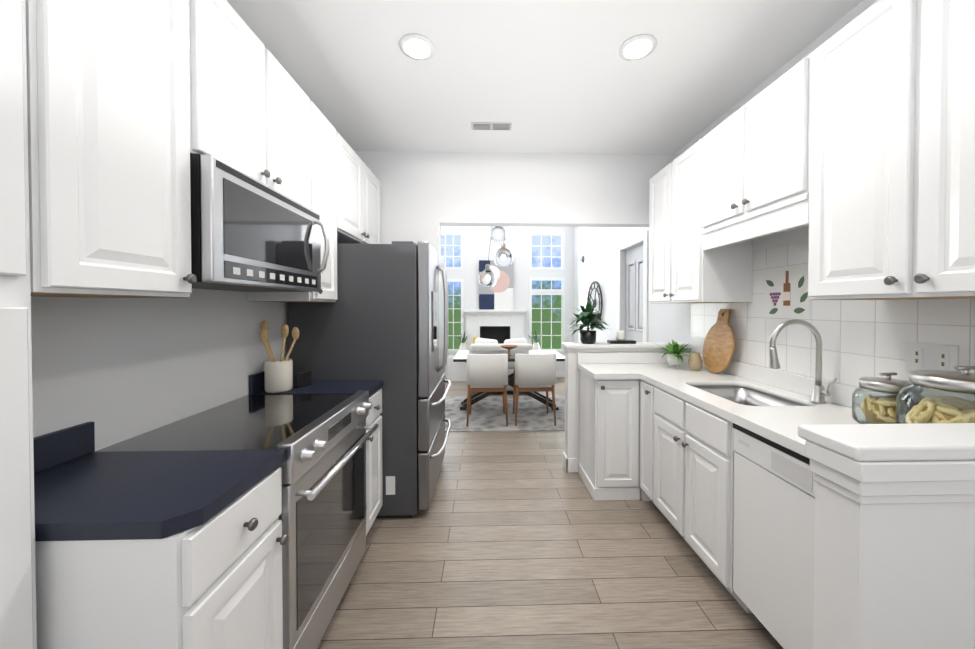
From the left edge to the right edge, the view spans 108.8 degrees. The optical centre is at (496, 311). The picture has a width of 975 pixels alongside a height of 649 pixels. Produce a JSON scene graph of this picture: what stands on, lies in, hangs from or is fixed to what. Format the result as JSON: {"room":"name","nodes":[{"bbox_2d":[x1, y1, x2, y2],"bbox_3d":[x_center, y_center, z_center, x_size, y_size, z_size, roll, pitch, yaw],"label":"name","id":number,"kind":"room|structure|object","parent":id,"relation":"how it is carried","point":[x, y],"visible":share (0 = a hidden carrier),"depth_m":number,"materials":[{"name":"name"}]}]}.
{"room":"kitchen","nodes":[
{"label":"kitchen","id":0,"kind":"room"},
{"bbox_2d":[31,288,287,451],"bbox_3d":[-1.387,-0.019,0.950,0.120,2.800,4.420,0,1,-2],"label":"wall","id":1,"kind":"structure","parent":0,"point":[116,370],"depth_m":1.31,"materials":[{"name":"white paint"}]},
{"bbox_2d":[26,0,196,297],"bbox_3d":[-1.135,-0.596,0.932,0.377,1.107,0.393,0,1,-2],"label":"upper cabinet","id":2,"kind":"object","parent":1,"relation":"attached to","point":[108,111],"visible":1,"depth_m":0.88,"materials":[{"name":"white wood"}]},
{"bbox_2d":[188,0,309,208],"bbox_3d":[-1.151,-0.842,1.510,0.377,0.630,0.760,0,1,-2],"label":"upper cabinet","id":3,"kind":"object","parent":1,"relation":"attached to","point":[249,106],"visible":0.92,"depth_m":1.37,"materials":[{"name":"white wood"}]},
{"bbox_2d":[190,153,328,291],"bbox_3d":[-1.108,-0.312,1.518,0.461,0.420,0.756,0,1,-2],"label":"microwave","id":4,"kind":"object","parent":3,"relation":"attached to","point":[249,233],"visible":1,"depth_m":1.33,"materials":[{"name":"silver metal"}]},
{"bbox_2d":[248,100,336,301],"bbox_3d":[-1.167,-0.611,2.063,0.377,1.107,0.334,0,1,-2],"label":"upper cabinet","id":5,"kind":"object","parent":1,"relation":"attached to","point":[323,172],"visible":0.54,"depth_m":2.04,"materials":[{"name":"white wood"}]},
{"bbox_2d":[336,131,380,243],"bbox_3d":[-1.184,-0.852,2.689,0.377,0.640,0.916,0,1,-2],"label":"upper cabinet","id":6,"kind":"object","parent":1,"relation":"attached to","point":[358,204],"visible":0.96,"depth_m":2.56,"materials":[{"name":"white wood"}]},
{"bbox_2d":[441,226,573,371],"bbox_3d":[-0.170,-0.324,6.943,3.650,3.250,0.140,0,1,-2],"label":"wall","id":7,"kind":"structure","parent":0,"point":[477,244],"depth_m":6.88,"materials":[{"name":"white paint"}]},
{"bbox_2d":[441,234,560,348],"bbox_3d":[0.072,-0.389,6.974,2.473,2.278,0.010,0,1,-2],"label":"window panes","id":8,"kind":"structure","parent":7,"relation":"in","point":[546,303],"depth_m":6.99,"materials":[{"name":"clear glass"}]},
{"bbox_2d":[441,231,564,351],"bbox_3d":[0.073,-0.389,6.915,2.575,2.380,0.097,0,1,-2],"label":"window frames","id":9,"kind":"structure","parent":7,"relation":"in","point":[541,291],"depth_m":6.89,"materials":[{"name":"white wood"}]},
{"bbox_2d":[444,371,564,377],"bbox_3d":[-0.168,1.242,6.886,3.408,0.120,0.014,0,1,-2],"label":"baseboard","id":10,"kind":"structure","parent":7,"relation":"attached to","point":[560,373],"depth_m":6.91,"materials":[{"name":"white wood"}]},
{"bbox_2d":[355,151,672,255],"bbox_3d":[0.064,-0.275,3.263,3.150,3.250,0.130,0,1,-2],"label":"wall","id":11,"kind":"structure","parent":0,"point":[425,196],"depth_m":3.19,"materials":[{"name":"white paint"}]},
{"bbox_2d":[227,0,862,154],"bbox_3d":[0.188,-1.470,0.965,3.330,0.100,4.700,0,1,-2],"label":"ceiling","id":12,"kind":"structure","parent":0,"point":[552,76],"depth_m":2.03,"materials":[{"name":"white paint"}]},
{"bbox_2d":[399,33,434,60],"bbox_3d":[-0.427,-1.425,1.888,0.189,0.012,0.189,1,1,43],"label":"recessed light","id":13,"kind":"object","parent":12,"relation":"in","point":[419,47],"depth_m":1.87,"materials":[{"name":"white"}]},
{"bbox_2d":[471,122,511,130],"bbox_3d":[-0.036,-1.438,2.712,0.310,0.009,0.105,0,1,-2],"label":"ceiling vent","id":14,"kind":"object","parent":12,"relation":"in","point":[488,126],"visible":1,"depth_m":2.71,"materials":[{"name":"silver metal"}]},
{"bbox_2d":[619,34,656,60],"bbox_3d":[0.768,-1.425,1.892,0.189,0.012,0.189,1,1,43],"label":"recessed light","id":15,"kind":"object","parent":12,"relation":"in","point":[637,47],"depth_m":1.87,"materials":[{"name":"white"}]},
{"bbox_2d":[317,377,782,648],"bbox_3d":[-0.054,1.406,2.847,3.710,0.100,8.400,0,1,-2],"label":"floor","id":16,"kind":"structure","parent":0,"point":[515,540],"depth_m":1.83,"materials":[{"name":"brown wood"}]},
{"bbox_2d":[0,0,36,648],"bbox_3d":[-1.137,0.122,0.466,0.346,2.530,0.549,0,1,-2],"label":"tall cabinet","id":17,"kind":"object","parent":16,"relation":"on","point":[18,625],"visible":1,"depth_m":0.70,"materials":[{"name":"white wood"}]},
{"bbox_2d":[35,467,288,648],"bbox_3d":[-0.995,0.941,0.963,0.657,0.879,0.380,0,1,-2],"label":"base cabinet","id":18,"kind":"object","parent":16,"relation":"on","point":[214,582],"visible":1,"depth_m":0.78,"materials":[{"name":"white wood"}]},
{"bbox_2d":[33,422,284,540],"bbox_3d":[-1.009,0.430,0.955,0.629,0.139,0.387,0,1,-2],"label":"countertop","id":19,"kind":"structure","parent":18,"relation":"on","point":[83,491],"depth_m":0.93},
{"bbox_2d":[95,391,377,648],"bbox_3d":[-0.984,0.905,1.538,0.709,0.935,0.760,0,1,-2],"label":"range","id":20,"kind":"object","parent":16,"relation":"on","point":[320,439],"visible":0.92,"depth_m":1.39,"materials":[{"name":"silver metal"}]},
{"bbox_2d":[287,241,450,517],"bbox_3d":[-0.865,0.447,2.711,0.982,1.820,0.906,0,1,-2],"label":"refrigerator","id":21,"kind":"object","parent":16,"relation":"on","point":[384,316],"visible":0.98,"depth_m":2.26,"materials":[{"name":"grey metal"}]},
{"bbox_2d":[366,389,382,535],"bbox_3d":[-1.027,0.926,2.087,0.657,0.879,0.332,0,1,-2],"label":"base cabinet","id":22,"kind":"object","parent":16,"relation":"on","point":[374,501],"visible":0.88,"depth_m":2.09,"materials":[{"name":"white wood"}]},
{"bbox_2d":[249,371,382,396],"bbox_3d":[-1.041,0.415,2.080,0.629,0.139,0.336,0,1,-2],"label":"countertop","id":23,"kind":"structure","parent":22,"relation":"on","point":[256,383],"depth_m":2.01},
{"bbox_2d":[260,320,299,392],"bbox_3d":[-1.233,0.248,1.976,0.206,0.398,0.177,0,1,-2],"label":"utensil crock","id":24,"kind":"object","parent":23,"relation":"on","point":[278,375],"visible":1,"depth_m":1.93,"materials":[{"name":"beige ceramic"}]},
{"bbox_2d":[293,371,311,387],"bbox_3d":[-1.161,0.403,2.075,0.054,0.085,0.102,0,1,19],"label":"stand","id":25,"kind":"object","parent":23,"relation":"on","point":[303,379],"visible":0.98,"depth_m":2.06,"materials":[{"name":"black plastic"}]},
{"bbox_2d":[447,310,525,380],"bbox_3d":[0.007,0.634,6.708,1.850,1.340,0.360,0,1,-2],"label":"fireplace mantel","id":26,"kind":"object","parent":16,"relation":"on","point":[500,326],"visible":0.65,"depth_m":6.72,"materials":[{"name":"white paint"}]},
{"bbox_2d":[479,260,512,309],"bbox_3d":[-0.002,-0.518,6.826,0.670,0.959,0.034,0,1,-2],"label":"canvas art","id":27,"kind":"object","parent":26,"relation":"on","point":[498,295],"visible":0.69,"depth_m":6.81,"materials":[{"name":"multicoloured"}]},
{"bbox_2d":[469,338,532,393],"bbox_3d":[0.074,0.874,5.925,1.020,0.882,0.820,0,1,-2],"label":"sofa","id":28,"kind":"object","parent":16,"relation":"on","point":[491,344],"visible":0.21,"depth_m":5.54,"materials":[{"name":"white fabric"}]},
{"bbox_2d":[444,396,564,431],"bbox_3d":[0.015,1.325,4.649,2.250,0.012,1.500,0,1,-2],"label":"dining rug","id":29,"kind":"object","parent":16,"relation":"on","point":[486,415],"visible":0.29,"depth_m":4.44,"materials":[{"name":"grey fabric"}]},
{"bbox_2d":[466,354,507,426],"bbox_3d":[-0.108,0.906,4.233,0.492,0.831,0.523,0,1,-2],"label":"dining chair","id":30,"kind":"object","parent":29,"relation":"on","point":[487,372],"visible":1,"depth_m":3.99,"materials":[{"name":"white fabric"}]},
{"bbox_2d":[453,350,564,409],"bbox_3d":[0.172,0.949,4.758,1.430,0.738,0.880,0,1,-2],"label":"dining table","id":31,"kind":"object","parent":29,"relation":"on","point":[461,356],"visible":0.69,"depth_m":4.71,"materials":[{"name":"grey wood"}]},
{"bbox_2d":[453,332,470,350],"bbox_3d":[-0.645,0.604,6.473,0.381,0.506,0.356,0,1,-2],"label":"potted plant","id":32,"kind":"object","parent":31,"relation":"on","point":[463,345],"visible":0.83,"depth_m":6.45,"materials":[{"name":"white ceramic"}]},
{"bbox_2d":[501,345,517,354],"bbox_3d":[0.174,0.518,4.673,0.230,0.125,0.230,0,1,-2],"label":"bowl","id":33,"kind":"object","parent":31,"relation":"on","point":[509,347],"visible":0.96,"depth_m":4.63,"materials":[{"name":"brown wood"}]},
{"bbox_2d":[531,330,541,349],"bbox_3d":[0.743,0.579,6.531,0.383,0.554,0.366,0,1,-2],"label":"vase spiky right","id":34,"kind":"object","parent":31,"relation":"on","point":[536,345],"visible":0.73,"depth_m":6.50,"materials":[{"name":"white ceramic"}]},
{"bbox_2d":[513,353,555,425],"bbox_3d":[0.452,0.906,4.249,0.492,0.831,0.523,0,1,-2],"label":"dining chair","id":35,"kind":"object","parent":29,"relation":"on","point":[534,372],"visible":1,"depth_m":4.01,"materials":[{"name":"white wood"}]},
{"bbox_2d":[578,370,639,500],"bbox_3d":[0.863,0.918,2.698,0.338,0.879,0.467,0,1,-2],"label":"base cabinet","id":36,"kind":"object","parent":16,"relation":"on","point":[609,445],"visible":0.98,"depth_m":2.50,"materials":[{"name":"white wood"}]},
{"bbox_2d":[562,342,691,471],"bbox_3d":[1.111,0.814,3.007,1.068,1.080,0.170,0,1,-2],"label":"wall","id":37,"kind":"structure","parent":16,"relation":"on","point":[572,412],"depth_m":2.94,"materials":[{"name":"white paint"}]},
{"bbox_2d":[566,298,610,343],"bbox_3d":[0.773,0.080,2.985,0.400,0.387,0.399,0,1,-2],"label":"potted plant","id":38,"kind":"object","parent":37,"relation":"on","point":[587,316],"visible":1,"depth_m":2.94,"materials":[{"name":"green plant"}]},
{"bbox_2d":[607,340,635,343],"bbox_3d":[1.077,0.261,2.999,0.220,0.025,0.090,0,1,-2],"label":"decorative tray","id":39,"kind":"object","parent":37,"relation":"on","point":[621,342],"visible":0.94,"depth_m":2.96,"materials":[{"name":"black plastic"}]},
{"bbox_2d":[615,330,624,340],"bbox_3d":[1.067,0.205,2.998,0.078,0.085,0.080,0,1,-2],"label":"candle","id":40,"kind":"object","parent":39,"relation":"on","point":[620,335],"visible":1,"depth_m":2.97,"materials":[{"name":"white wax"}]},
{"bbox_2d":[639,379,665,516],"bbox_3d":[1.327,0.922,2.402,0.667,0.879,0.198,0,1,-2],"label":"base cabinet","id":41,"kind":"object","parent":16,"relation":"on","point":[647,412],"visible":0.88,"depth_m":2.37,"materials":[{"name":"white wood"}]},
{"bbox_2d":[653,387,751,612],"bbox_3d":[1.340,0.928,1.942,0.667,0.879,0.715,0,1,-2],"label":"base cabinet","id":42,"kind":"object","parent":16,"relation":"on","point":[694,451],"visible":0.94,"depth_m":1.80,"materials":[{"name":"white wood"}]},
{"bbox_2d":[577,351,858,458],"bbox_3d":[1.191,0.513,1.945,0.968,0.330,1.986,0,1,-2],"label":"countertop","id":43,"kind":"structure","parent":42,"relation":"on","point":[779,407],"depth_m":2.00,"materials":[{"name":"white stone"}]},
{"bbox_2d":[650,340,694,367],"bbox_3d":[1.403,0.332,2.704,0.372,0.210,0.339,0,1,-2],"label":"potted plant","id":44,"kind":"object","parent":43,"relation":"on","point":[674,353],"visible":1,"depth_m":2.68,"materials":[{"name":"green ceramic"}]},
{"bbox_2d":[688,352,702,370],"bbox_3d":[1.488,0.373,2.607,0.096,0.130,0.096,0,1,-2],"label":"wicker vase","id":45,"kind":"object","parent":43,"relation":"on","point":[695,361],"visible":1,"depth_m":2.58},
{"bbox_2d":[703,309,734,372],"bbox_3d":[1.589,0.211,2.487,0.102,0.457,0.304,0,1,-2],"label":"cutting board","id":46,"kind":"object","parent":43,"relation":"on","point":[718,346],"visible":0.98,"depth_m":2.47,"materials":[{"name":"brown wood"}]},
{"bbox_2d":[769,319,836,403],"bbox_3d":[1.501,0.244,1.706,0.254,0.412,0.143,0,1,-2],"label":"sink faucet","id":47,"kind":"object","parent":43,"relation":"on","point":[819,393],"visible":1,"depth_m":1.73,"materials":[{"name":"silver metal"}]},
{"bbox_2d":[852,372,910,423],"bbox_3d":[1.552,0.348,1.382,0.200,0.213,0.200,0,1,-2],"label":"pasta jar","id":48,"kind":"object","parent":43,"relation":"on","point":[873,400],"visible":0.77,"depth_m":1.35,"materials":[{"name":"clear glass"}]},
{"bbox_2d":[896,366,974,423],"bbox_3d":[1.505,0.316,1.121,0.290,0.283,0.290,0,1,-2],"label":"pasta jar","id":49,"kind":"object","parent":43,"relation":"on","point":[932,396],"visible":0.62,"depth_m":1.10,"materials":[{"name":"clear glass"}]},
{"bbox_2d":[733,423,814,648],"bbox_3d":[1.357,0.940,1.280,0.578,0.874,0.600,0,1,-2],"label":"dishwasher","id":50,"kind":"object","parent":16,"relation":"on","point":[773,536],"visible":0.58,"depth_m":1.34,"materials":[{"name":"white painted metal"},{"name":"white plastic"},{"name":"black plastic"}]},
{"bbox_2d":[798,423,974,648],"bbox_3d":[1.256,0.842,0.875,0.898,1.080,0.160,0,1,-2],"label":"wall","id":51,"kind":"structure","parent":16,"relation":"on","point":[894,559],"depth_m":0.81,"materials":[{"name":"white"}]},
{"bbox_2d":[573,0,877,387],"bbox_3d":[1.710,-0.270,2.874,0.120,3.250,8.100,0,1,-2],"label":"wall","id":52,"kind":"structure","parent":0,"point":[596,247],"depth_m":4.34,"materials":[{"name":"white paint"}]},
{"bbox_2d":[578,256,583,262],"bbox_3d":[1.506,-0.929,6.202,0.099,0.120,0.080,0,1,-2],"label":"sconce","id":53,"kind":"object","parent":52,"relation":"attached to","point":[581,258],"visible":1,"depth_m":6.17,"materials":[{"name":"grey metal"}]},
{"bbox_2d":[587,281,602,322],"bbox_3d":[1.553,-0.120,5.493,0.045,0.722,0.722,0,1,-2],"label":"wall mirror","id":54,"kind":"object","parent":52,"relation":"attached to","point":[599,294],"visible":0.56,"depth_m":5.31,"materials":[{"name":"grey metal"}]},
{"bbox_2d":[617,230,647,341],"bbox_3d":[1.606,0.233,4.164,0.015,2.210,0.850,0,1,-2],"label":"door frame","id":55,"kind":"structure","parent":52,"relation":"attached to","point":[643,237],"depth_m":3.81,"materials":[{"name":"white wood"}]},
{"bbox_2d":[625,244,642,341],"bbox_3d":[1.680,0.278,4.166,0.028,2.110,0.660,0,1,-2],"label":"hall door","id":56,"kind":"structure","parent":52,"relation":"in","point":[634,300],"depth_m":4.20,"materials":[{"name":"grey wood"}]},
{"bbox_2d":[649,138,752,302],"bbox_3d":[1.466,-0.598,2.618,0.377,1.067,0.726,0,1,-2],"label":"upper cabinet","id":57,"kind":"object","parent":52,"relation":"attached to","point":[684,267],"visible":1,"depth_m":2.40,"materials":[{"name":"white wood"}]},
{"bbox_2d":[702,53,810,250],"bbox_3d":[1.487,-0.754,1.881,0.377,0.735,0.736,0,1,-2],"label":"upper cabinet","id":58,"kind":"object","parent":52,"relation":"attached to","point":[756,162],"visible":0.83,"depth_m":1.76,"materials":[{"name":"white wood"}]},
{"bbox_2d":[691,240,974,386],"bbox_3d":[1.675,-0.020,1.951,0.004,0.734,1.986,0,1,-2],"label":"tile","id":59,"kind":"structure","parent":52,"relation":"attached to","point":[864,338],"depth_m":1.70,"materials":[{"name":"white tile"}]},
{"bbox_2d":[765,263,809,318],"bbox_3d":[1.669,-0.110,2.008,0.003,0.300,0.297,0,1,-2],"label":"art","id":60,"kind":"object","parent":59,"relation":"attached to","point":[786,292],"visible":1,"depth_m":2.00,"materials":[{"name":"white ceramic"}]},
{"bbox_2d":[905,341,958,371],"bbox_3d":[1.685,0.182,1.354,0.008,0.117,0.160,0,1,-2],"label":"electrical outlet plate","id":61,"kind":"object","parent":59,"relation":"attached to","point":[926,356],"visible":0.88,"depth_m":1.35,"materials":[{"name":"white plastic"}]},
{"bbox_2d":[808,0,974,299],"bbox_3d":[1.508,-0.578,1.133,0.377,1.067,0.758,0,1,-2],"label":"upper cabinet","id":62,"kind":"object","parent":52,"relation":"attached to","point":[892,165],"visible":1,"depth_m":1.18,"materials":[{"name":"white wood"}]},
{"bbox_3d":[-0.120,-1.975,5.151,3.710,0.100,3.700,0,1,-2],"label":"ceiling","id":63,"kind":"structure","parent":0,"visible":0},
{"bbox_2d":[478,226,512,287],"bbox_3d":[-0.001,-1.114,4.681,0.470,1.608,0.370,0,1,-2],"label":"cluster","id":64,"kind":"object","parent":63,"relation":"hanging from","point":[502,258],"visible":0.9,"depth_m":4.61,"materials":[{"name":"clear glass"}]}
]}

